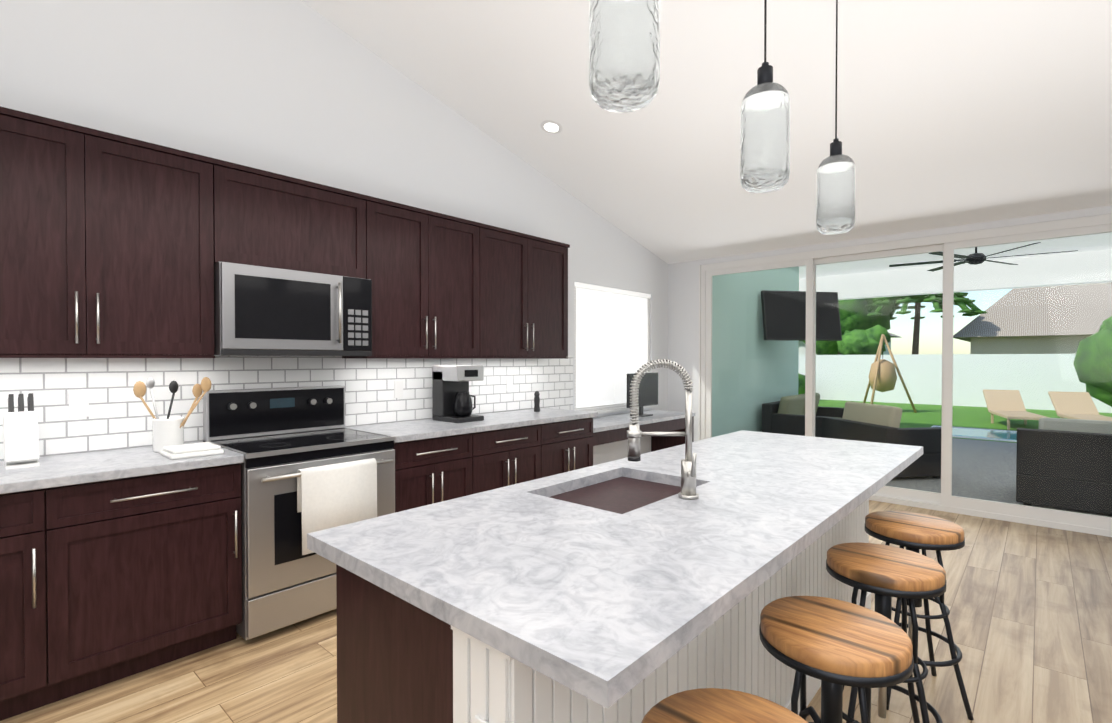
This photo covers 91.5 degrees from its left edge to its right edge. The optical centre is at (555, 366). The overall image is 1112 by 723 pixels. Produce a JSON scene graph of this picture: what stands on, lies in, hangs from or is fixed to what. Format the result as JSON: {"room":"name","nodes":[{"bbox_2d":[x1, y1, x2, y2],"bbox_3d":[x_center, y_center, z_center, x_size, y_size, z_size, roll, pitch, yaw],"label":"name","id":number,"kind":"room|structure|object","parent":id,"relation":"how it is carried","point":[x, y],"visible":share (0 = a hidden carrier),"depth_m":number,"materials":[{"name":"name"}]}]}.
{"room":"kitchen","nodes":[
{"label":"kitchen","id":0,"kind":"room"},
{"bbox_2d":[0,0,667,465],"bbox_3d":[-1.673,-1.053,3.347,0.150,4.731,9.270,1,1,42],"label":"wall","id":1,"kind":"structure","parent":0,"point":[298,88],"depth_m":3.30,"materials":[{"name":"white paint"}]},
{"bbox_2d":[0,106,231,357],"bbox_3d":[-2.154,-0.540,2.448,0.318,0.982,1.102,1,1,42],"label":"upper cabinet","id":2,"kind":"object","parent":1,"relation":"attached to","point":[114,246],"depth_m":2.39,"materials":[{"name":"brown wood"}]},
{"bbox_2d":[212,242,347,357],"bbox_3d":[-1.583,-0.322,3.025,0.402,0.526,0.626,1,1,42],"label":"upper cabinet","id":3,"kind":"object","parent":1,"relation":"attached to","point":[265,302],"depth_m":2.87,"materials":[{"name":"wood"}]},
{"bbox_2d":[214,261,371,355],"bbox_3d":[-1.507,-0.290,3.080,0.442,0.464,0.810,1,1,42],"label":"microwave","id":4,"kind":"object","parent":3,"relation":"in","point":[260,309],"depth_m":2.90,"materials":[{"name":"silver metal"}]},
{"bbox_2d":[0,355,572,460],"bbox_3d":[-1.661,0.247,3.259,0.008,0.653,5.470,1,1,42],"label":"backsplash","id":5,"kind":"structure","parent":1,"relation":"attached to","point":[120,417],"depth_m":2.98,"materials":[{"name":"tile"}]},
{"bbox_2d":[69,392,88,417],"bbox_3d":[-2.266,0.182,2.572,0.005,0.120,0.072,1,1,42],"label":"outlet","id":6,"kind":"object","parent":5,"relation":"attached to","point":[78,404],"depth_m":2.57,"materials":[{"name":"white plastic"}]},
{"bbox_2d":[394,381,402,397],"bbox_3d":[-1.119,0.166,3.853,0.005,0.120,0.072,1,1,42],"label":"outlet","id":7,"kind":"object","parent":5,"relation":"attached to","point":[398,385],"depth_m":3.85,"materials":[{"name":"white plastic"}]},
{"bbox_2d":[507,377,512,390],"bbox_3d":[-0.398,0.155,4.657,0.005,0.120,0.072,1,1,42],"label":"outlet","id":8,"kind":"object","parent":5,"relation":"attached to","point":[509,379],"depth_m":4.66,"materials":[{"name":"white plastic"}]},
{"bbox_2d":[232,163,367,265],"bbox_3d":[-1.553,-0.782,3.115,0.318,0.515,0.820,1,1,42],"label":"upper cabinet","id":9,"kind":"object","parent":1,"relation":"attached to","point":[283,214],"depth_m":3.01,"materials":[{"name":"brown wood"}]},
{"bbox_2d":[348,262,375,357],"bbox_3d":[-1.313,-0.326,3.326,0.402,0.526,0.184,1,1,42],"label":"control panel","id":10,"kind":"object","parent":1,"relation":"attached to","point":[361,278],"depth_m":3.22,"materials":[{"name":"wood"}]},
{"bbox_2d":[368,196,487,357],"bbox_3d":[-0.979,-0.557,3.759,0.318,0.982,1.022,1,1,42],"label":"upper cabinet","id":11,"kind":"object","parent":1,"relation":"attached to","point":[432,267],"depth_m":3.65,"materials":[{"name":"brown wood"}]},
{"bbox_2d":[488,225,569,357],"bbox_3d":[-0.366,-0.566,4.444,0.318,0.982,1.061,1,1,42],"label":"upper cabinet","id":12,"kind":"object","parent":1,"relation":"attached to","point":[528,274],"depth_m":4.35,"materials":[{"name":"brown wood"}]},
{"bbox_2d":[574,282,654,413],"bbox_3d":[0.607,-0.176,5.881,0.180,1.330,1.470,1,1,42],"label":"window","id":13,"kind":"structure","parent":1,"relation":"attached to","point":[601,410],"depth_m":5.68,"materials":[{"name":"white paint"}]},
{"bbox_2d":[574,282,650,411],"bbox_3d":[0.629,-0.188,5.861,0.050,1.295,1.390,1,1,42],"label":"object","id":14,"kind":"structure","parent":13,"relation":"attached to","point":[597,357],"depth_m":5.76,"materials":[{"name":"white"}]},
{"bbox_2d":[0,500,1111,722],"bbox_3d":[0.990,1.393,0.993,7.300,0.100,9.270,1,1,42],"label":"floor","id":15,"kind":"structure","parent":0,"point":[1030,614],"depth_m":2.43,"materials":[{"name":"brown wood"}]},
{"bbox_2d":[0,488,75,720],"bbox_3d":[-2.340,0.893,2.049,0.598,0.872,0.672,1,1,42],"label":"base cabinet","id":16,"kind":"object","parent":15,"relation":"on","point":[38,629],"depth_m":2.04,"materials":[{"name":"brown wood"}]},
{"bbox_2d":[72,464,241,694],"bbox_3d":[-1.951,0.888,2.483,0.598,0.872,0.737,1,1,42],"label":"base cabinet","id":17,"kind":"object","parent":15,"relation":"on","point":[117,564],"depth_m":2.31,"materials":[{"name":"brown wood"}]},
{"bbox_2d":[0,441,243,495],"bbox_3d":[-2.468,0.441,1.874,0.633,0.038,2.326,1,1,42],"label":"countertop","id":18,"kind":"structure","parent":17,"relation":"on","point":[62,471],"depth_m":2.27,"materials":[{"name":"white stone"}]},
{"bbox_2d":[2,393,39,469],"bbox_3d":[-2.255,0.269,2.281,0.183,0.304,0.100,1,1,42],"label":"knife block","id":19,"kind":"object","parent":18,"relation":"on","point":[20,439],"visible":1,"depth_m":2.25,"materials":[{"name":"white plastic"}]},
{"bbox_2d":[133,377,211,452],"bbox_3d":[-1.868,0.232,2.644,0.152,0.359,0.290,1,1,42],"label":"utensil crock","id":20,"kind":"object","parent":18,"relation":"on","point":[168,430],"visible":0.92,"depth_m":2.61,"materials":[{"name":"ceramic"}]},
{"bbox_2d":[160,442,223,459],"bbox_3d":[-1.701,0.393,2.532,0.200,0.040,0.210,1,1,42],"label":"folded towel","id":21,"kind":"object","parent":18,"relation":"on","point":[174,452],"visible":1,"depth_m":2.48,"materials":[{"name":"fabric"}]},
{"bbox_2d":[203,385,396,640],"bbox_3d":[-1.393,0.724,3.004,0.731,1.185,0.787,1,1,42],"label":"range","id":22,"kind":"object","parent":15,"relation":"on","point":[311,463],"visible":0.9,"depth_m":2.76,"materials":[{"name":"silver metal"}]},
{"bbox_2d":[297,458,376,554],"bbox_3d":[-1.123,0.711,2.803,0.060,0.417,0.400,1,1,42],"label":"towel","id":23,"kind":"object","parent":22,"relation":"hanging from","point":[334,492],"depth_m":2.76,"materials":[{"name":"fabric"}]},
{"bbox_2d":[393,432,483,512],"bbox_3d":[-0.957,0.873,3.593,0.598,0.872,0.667,1,1,42],"label":"base cabinet","id":24,"kind":"object","parent":15,"relation":"on","point":[427,472],"depth_m":3.38,"materials":[{"name":"brown wood"}]},
{"bbox_2d":[351,408,597,443],"bbox_3d":[-0.524,0.412,4.044,0.633,0.038,1.926,1,1,42],"label":"countertop","id":25,"kind":"structure","parent":24,"relation":"on","point":[432,429],"depth_m":3.75,"materials":[{"name":"white stone"}]},
{"bbox_2d":[432,365,483,422],"bbox_3d":[-0.712,0.195,3.946,0.303,0.400,0.240,1,1,42],"label":"coffee maker","id":26,"kind":"object","parent":25,"relation":"on","point":[452,399],"visible":1,"depth_m":3.88,"materials":[{"name":"black plastic"}]},
{"bbox_2d":[534,391,539,411],"bbox_3d":[-0.162,0.298,4.609,0.056,0.175,0.056,1,1,42],"label":"pepper mill","id":27,"kind":"object","parent":25,"relation":"on","point":[536,402],"visible":1,"depth_m":4.59,"materials":[{"name":"black plastic"}]},
{"bbox_2d":[484,424,547,490],"bbox_3d":[-0.555,0.867,4.042,0.598,0.872,0.782,1,1,42],"label":"base cabinet","id":28,"kind":"object","parent":15,"relation":"on","point":[512,456],"depth_m":3.88,"materials":[{"name":"brown wood"}]},
{"bbox_2d":[548,416,595,475],"bbox_3d":[-0.142,0.861,4.503,0.598,0.872,0.701,1,1,42],"label":"base cabinet","id":29,"kind":"object","parent":15,"relation":"on","point":[570,442],"depth_m":4.33,"materials":[{"name":"brown wood"}]},
{"bbox_2d":[336,495,871,722],"bbox_3d":[0.556,0.893,2.131,0.666,0.872,2.652,1,1,42],"label":"kitchen island","id":30,"kind":"object","parent":15,"relation":"on","point":[396,663],"depth_m":1.24,"materials":[{"name":"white wood"}]},
{"bbox_2d":[474,715,487,722],"bbox_3d":[-0.120,0.693,0.959,0.072,0.120,0.008,1,1,42],"label":"outlet","id":31,"kind":"object","parent":30,"relation":"attached to","point":[477,718],"depth_m":0.97,"materials":[{"name":"white plastic"}]},
{"bbox_2d":[307,431,822,610],"bbox_3d":[0.451,0.436,2.222,0.500,0.038,2.700,1,1,42],"label":"island countertop","id":32,"kind":"structure","parent":30,"relation":"on","point":[400,553],"depth_m":1.46,"materials":[{"name":"white stone"}]},
{"bbox_2d":[547,471,674,510],"bbox_3d":[0.232,0.567,1.896,0.402,0.238,0.572,1,1,42],"label":"sink","id":33,"kind":"object","parent":32,"relation":"in","point":[621,492],"depth_m":1.96,"materials":[{"name":"metal"}]},
{"bbox_2d":[419,439,922,710],"bbox_3d":[0.805,0.440,1.905,0.450,0.038,2.700,1,1,42],"label":"island countertop","id":34,"kind":"structure","parent":30,"relation":"on","point":[599,609],"depth_m":1.14,"materials":[{"name":"white stone"}]},
{"bbox_2d":[593,410,694,451],"bbox_3d":[0.718,0.904,5.500,0.548,0.760,1.870,1,1,42],"label":"desk","id":35,"kind":"object","parent":15,"relation":"on","point":[610,429],"visible":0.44,"depth_m":5.52,"materials":[{"name":"stone"}]},
{"bbox_2d":[627,372,657,416],"bbox_3d":[0.904,0.297,5.708,0.160,0.450,0.580,1,1,42],"label":"monitor","id":36,"kind":"object","parent":35,"relation":"on","point":[648,390],"visible":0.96,"depth_m":5.71,"materials":[{"name":"black plastic"}]},
{"bbox_2d":[641,688,807,722],"bbox_3d":[0.310,0.998,0.932,0.340,0.698,0.340,1,1,42],"label":"stool","id":37,"kind":"object","parent":15,"relation":"on","point":[709,705],"visible":1,"depth_m":1.02,"materials":[{"name":"brown wood"}]},
{"bbox_2d":[759,596,913,722],"bbox_3d":[0.690,0.992,1.357,0.354,0.698,0.354,1,1,42],"label":"stool","id":38,"kind":"object","parent":15,"relation":"on","point":[834,646],"visible":0.98,"depth_m":1.30,"materials":[{"name":"brown wood"}]},
{"bbox_2d":[826,542,945,722],"bbox_3d":[1.084,0.986,1.796,0.389,0.698,0.389,1,1,42],"label":"stool","id":39,"kind":"object","parent":15,"relation":"on","point":[885,574],"visible":0.58,"depth_m":1.73,"materials":[{"name":"brown wood"}]},
{"bbox_2d":[865,511,973,719],"bbox_3d":[1.451,0.981,2.206,0.414,0.698,0.414,1,1,42],"label":"stool","id":40,"kind":"object","parent":15,"relation":"on","point":[914,532],"visible":0.67,"depth_m":2.12,"materials":[{"name":"brown wood"}]},
{"bbox_2d":[302,0,1111,263],"bbox_3d":[0.990,-2.300,0.945,7.300,2.317,9.270,1,1,42],"label":"ceiling","id":41,"kind":"structure","parent":0,"point":[950,113],"depth_m":3.59,"materials":[{"name":"white paint"}]},
{"bbox_2d":[540,120,561,133],"bbox_3d":[-0.036,-1.863,4.227,0.174,0.044,0.169,1,1,42],"label":"recessed light","id":42,"kind":"object","parent":41,"relation":"in","point":[550,127],"visible":1,"depth_m":4.22,"materials":[{"name":"white"}]},
{"bbox_2d":[589,0,659,112],"bbox_3d":[0.167,-1.479,1.310,0.172,1.676,0.172,1,1,42],"label":"pendant light","id":43,"kind":"object","parent":41,"relation":"hanging from","point":[624,56],"visible":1,"depth_m":1.25,"materials":[{"name":"clear glass"}]},
{"bbox_2d":[740,0,790,192],"bbox_3d":[0.767,-1.381,1.982,0.172,1.462,0.172,1,1,42],"label":"pendant light","id":44,"kind":"object","parent":41,"relation":"hanging from","point":[765,137],"visible":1,"depth_m":1.92,"materials":[{"name":"clear glass"}]},
{"bbox_2d":[816,0,855,234],"bbox_3d":[1.381,-1.281,2.669,0.172,1.244,0.172,1,1,42],"label":"pendant light","id":45,"kind":"object","parent":41,"relation":"hanging from","point":[835,189],"visible":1,"depth_m":2.61,"materials":[{"name":"clear glass"}]},
{"bbox_2d":[668,205,1111,441],"bbox_3d":[4.033,-0.076,4.370,7.300,2.750,0.150,1,1,42],"label":"wall","id":46,"kind":"structure","parent":0,"point":[683,314],"depth_m":6.41,"materials":[{"name":"white paint"}]},
{"bbox_2d":[698,214,1111,536],"bbox_3d":[3.061,0.058,5.213,3.610,2.460,0.114,1,1,42],"label":"door frame","id":47,"kind":"structure","parent":46,"relation":"attached to","point":[945,500],"depth_m":4.85,"materials":[{"name":"white paint"}]},
{"label":"outside","id":48,"kind":"structure","parent":0,"visible":0},
{"bbox_2d":[885,438,1111,516],"bbox_3d":[4.082,1.317,8.191,26.000,0.105,5.580,1,1,42],"label":"patio","id":49,"kind":"structure","parent":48,"point":[968,457],"depth_m":6.33,"materials":[{"name":"grey concrete"}]},
{"bbox_2d":[712,267,798,436],"bbox_3d":[2.618,-0.219,8.275,0.880,2.965,3.780,1,1,42],"label":"wall","id":50,"kind":"structure","parent":49,"relation":"on","point":[721,412],"depth_m":7.73,"materials":[{"name":"teal paint"}]},
{"bbox_2d":[761,290,841,340],"bbox_3d":[3.641,-0.749,8.076,0.924,0.739,1.071,1,1,42],"label":"tv","id":51,"kind":"object","parent":50,"relation":"attached to","point":[796,303],"depth_m":8.02,"materials":[{"name":"black plastic"}]},
{"bbox_2d":[762,393,843,436],"bbox_3d":[3.930,0.852,8.307,0.860,0.823,1.800,1,1,42],"label":"sofa","id":52,"kind":"object","parent":49,"relation":"on","point":[786,407],"depth_m":7.86,"materials":[{"name":"wicker"}]},
{"bbox_2d":[614,232,1111,305],"bbox_3d":[4.794,-0.284,7.465,20.000,3.115,5.480,1,1,42],"label":"patio ceiling","id":53,"kind":"structure","parent":49,"relation":"on","point":[990,280],"depth_m":8.68,"materials":[{"name":"white paint"}]},
{"bbox_2d":[889,242,1077,271],"bbox_3d":[5.216,-1.472,6.723,1.833,0.420,1.735,1,1,42],"label":"fan","id":54,"kind":"object","parent":53,"relation":"hanging from","point":[975,258],"depth_m":6.67,"materials":[{"name":"black metal"}]},
{"bbox_2d":[822,401,940,478],"bbox_3d":[4.021,0.873,6.688,0.810,0.823,1.150,0,1,-8],"label":"sofa","id":55,"kind":"object","parent":49,"relation":"on","point":[870,417],"depth_m":6.24,"materials":[{"name":"wicker"}]},
{"bbox_2d":[1016,417,1111,514],"bbox_3d":[5.406,0.899,4.643,2.200,0.823,0.910,1,1,42],"label":"sofa","id":56,"kind":"object","parent":49,"relation":"on","point":[1070,495],"depth_m":4.83,"materials":[{"name":"wicker"}]},
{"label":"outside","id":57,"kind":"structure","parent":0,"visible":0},
{"bbox_2d":[614,396,1111,442],"bbox_3d":[21.313,1.055,28.922,60.000,0.090,48.300,1,1,42],"label":"lawn","id":58,"kind":"structure","parent":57,"point":[934,413],"depth_m":13.08,"materials":[{"name":"green plant"}]},
{"bbox_2d":[798,373,804,394],"bbox_3d":[5.623,0.654,20.278,7.367,1.200,1.159,1,1,42],"label":"hedge","id":59,"kind":"object","parent":58,"relation":"on","point":[801,379],"depth_m":17.80,"materials":[{"name":"green plant"}]},
{"bbox_2d":[803,298,894,354],"bbox_3d":[11.166,-1.467,21.404,3.960,5.164,3.552,1,1,42],"label":"tree","id":60,"kind":"object","parent":58,"relation":"on","point":[857,320],"depth_m":19.88,"materials":[{"name":"green plant"}]},
{"bbox_2d":[799,332,899,354],"bbox_3d":[12.413,-1.191,31.697,12.000,4.330,9.000,1,1,42],"label":"neighbouring house","id":61,"kind":"structure","parent":58,"relation":"on","point":[802,344],"depth_m":26.70,"materials":[{"name":"white paint"}]},
{"bbox_2d":[614,354,1111,412],"bbox_3d":[8.035,0.438,14.091,60.000,1.530,8.500,1,1,42],"label":"fence","id":62,"kind":"object","parent":58,"relation":"on","point":[978,382],"depth_m":16.01,"materials":[{"name":"white paint"}]},
{"bbox_2d":[837,325,890,354],"bbox_3d":[10.952,-0.140,19.198,1.686,2.581,1.649,1,1,42],"label":"tree","id":63,"kind":"object","parent":58,"relation":"on","point":[870,336],"depth_m":18.59,"materials":[{"name":"green plant"}]},
{"bbox_2d":[863,334,916,412],"bbox_3d":[8.588,0.187,14.159,1.336,2.051,1.276,1,1,42],"label":"chair","id":64,"kind":"object","parent":58,"relation":"on","point":[880,378],"depth_m":14.09,"materials":[{"name":"brown wood"}]},
{"bbox_2d":[865,292,986,353],"bbox_3d":[12.882,-0.758,19.219,3.796,3.799,3.865,1,1,42],"label":"tree","id":65,"kind":"object","parent":58,"relation":"on","point":[959,297],"depth_m":18.75,"materials":[{"name":"green plant"}]},
{"bbox_2d":[931,425,1016,441],"bbox_3d":[8.797,1.261,9.257,4.100,0.010,1.800,1,1,42],"label":"pool","id":66,"kind":"object","parent":58,"relation":"on","point":[989,434],"depth_m":9.88,"materials":[{"name":"liquid"}]},
{"bbox_2d":[953,282,1111,353],"bbox_3d":[22.257,-1.507,17.503,14.400,5.330,10.000,1,1,42],"label":"neighbouring house","id":67,"kind":"structure","parent":58,"relation":"on","point":[1058,308],"depth_m":17.89,"materials":[{"name":"beige paint"}]},
{"bbox_2d":[983,389,1111,429],"bbox_3d":[9.927,0.894,10.901,1.702,0.700,2.251,0,1,27],"label":"loungers","id":68,"kind":"object","parent":58,"relation":"on","point":[1001,404],"depth_m":11.22,"materials":[{"name":"beige fabric"}]},
{"bbox_2d":[1073,316,1111,406],"bbox_3d":[12.184,0.025,11.235,2.092,2.476,2.550,1,1,42],"label":"tree","id":69,"kind":"object","parent":58,"relation":"on","point":[1085,374],"depth_m":11.44,"materials":[{"name":"green plant"}]}
]}

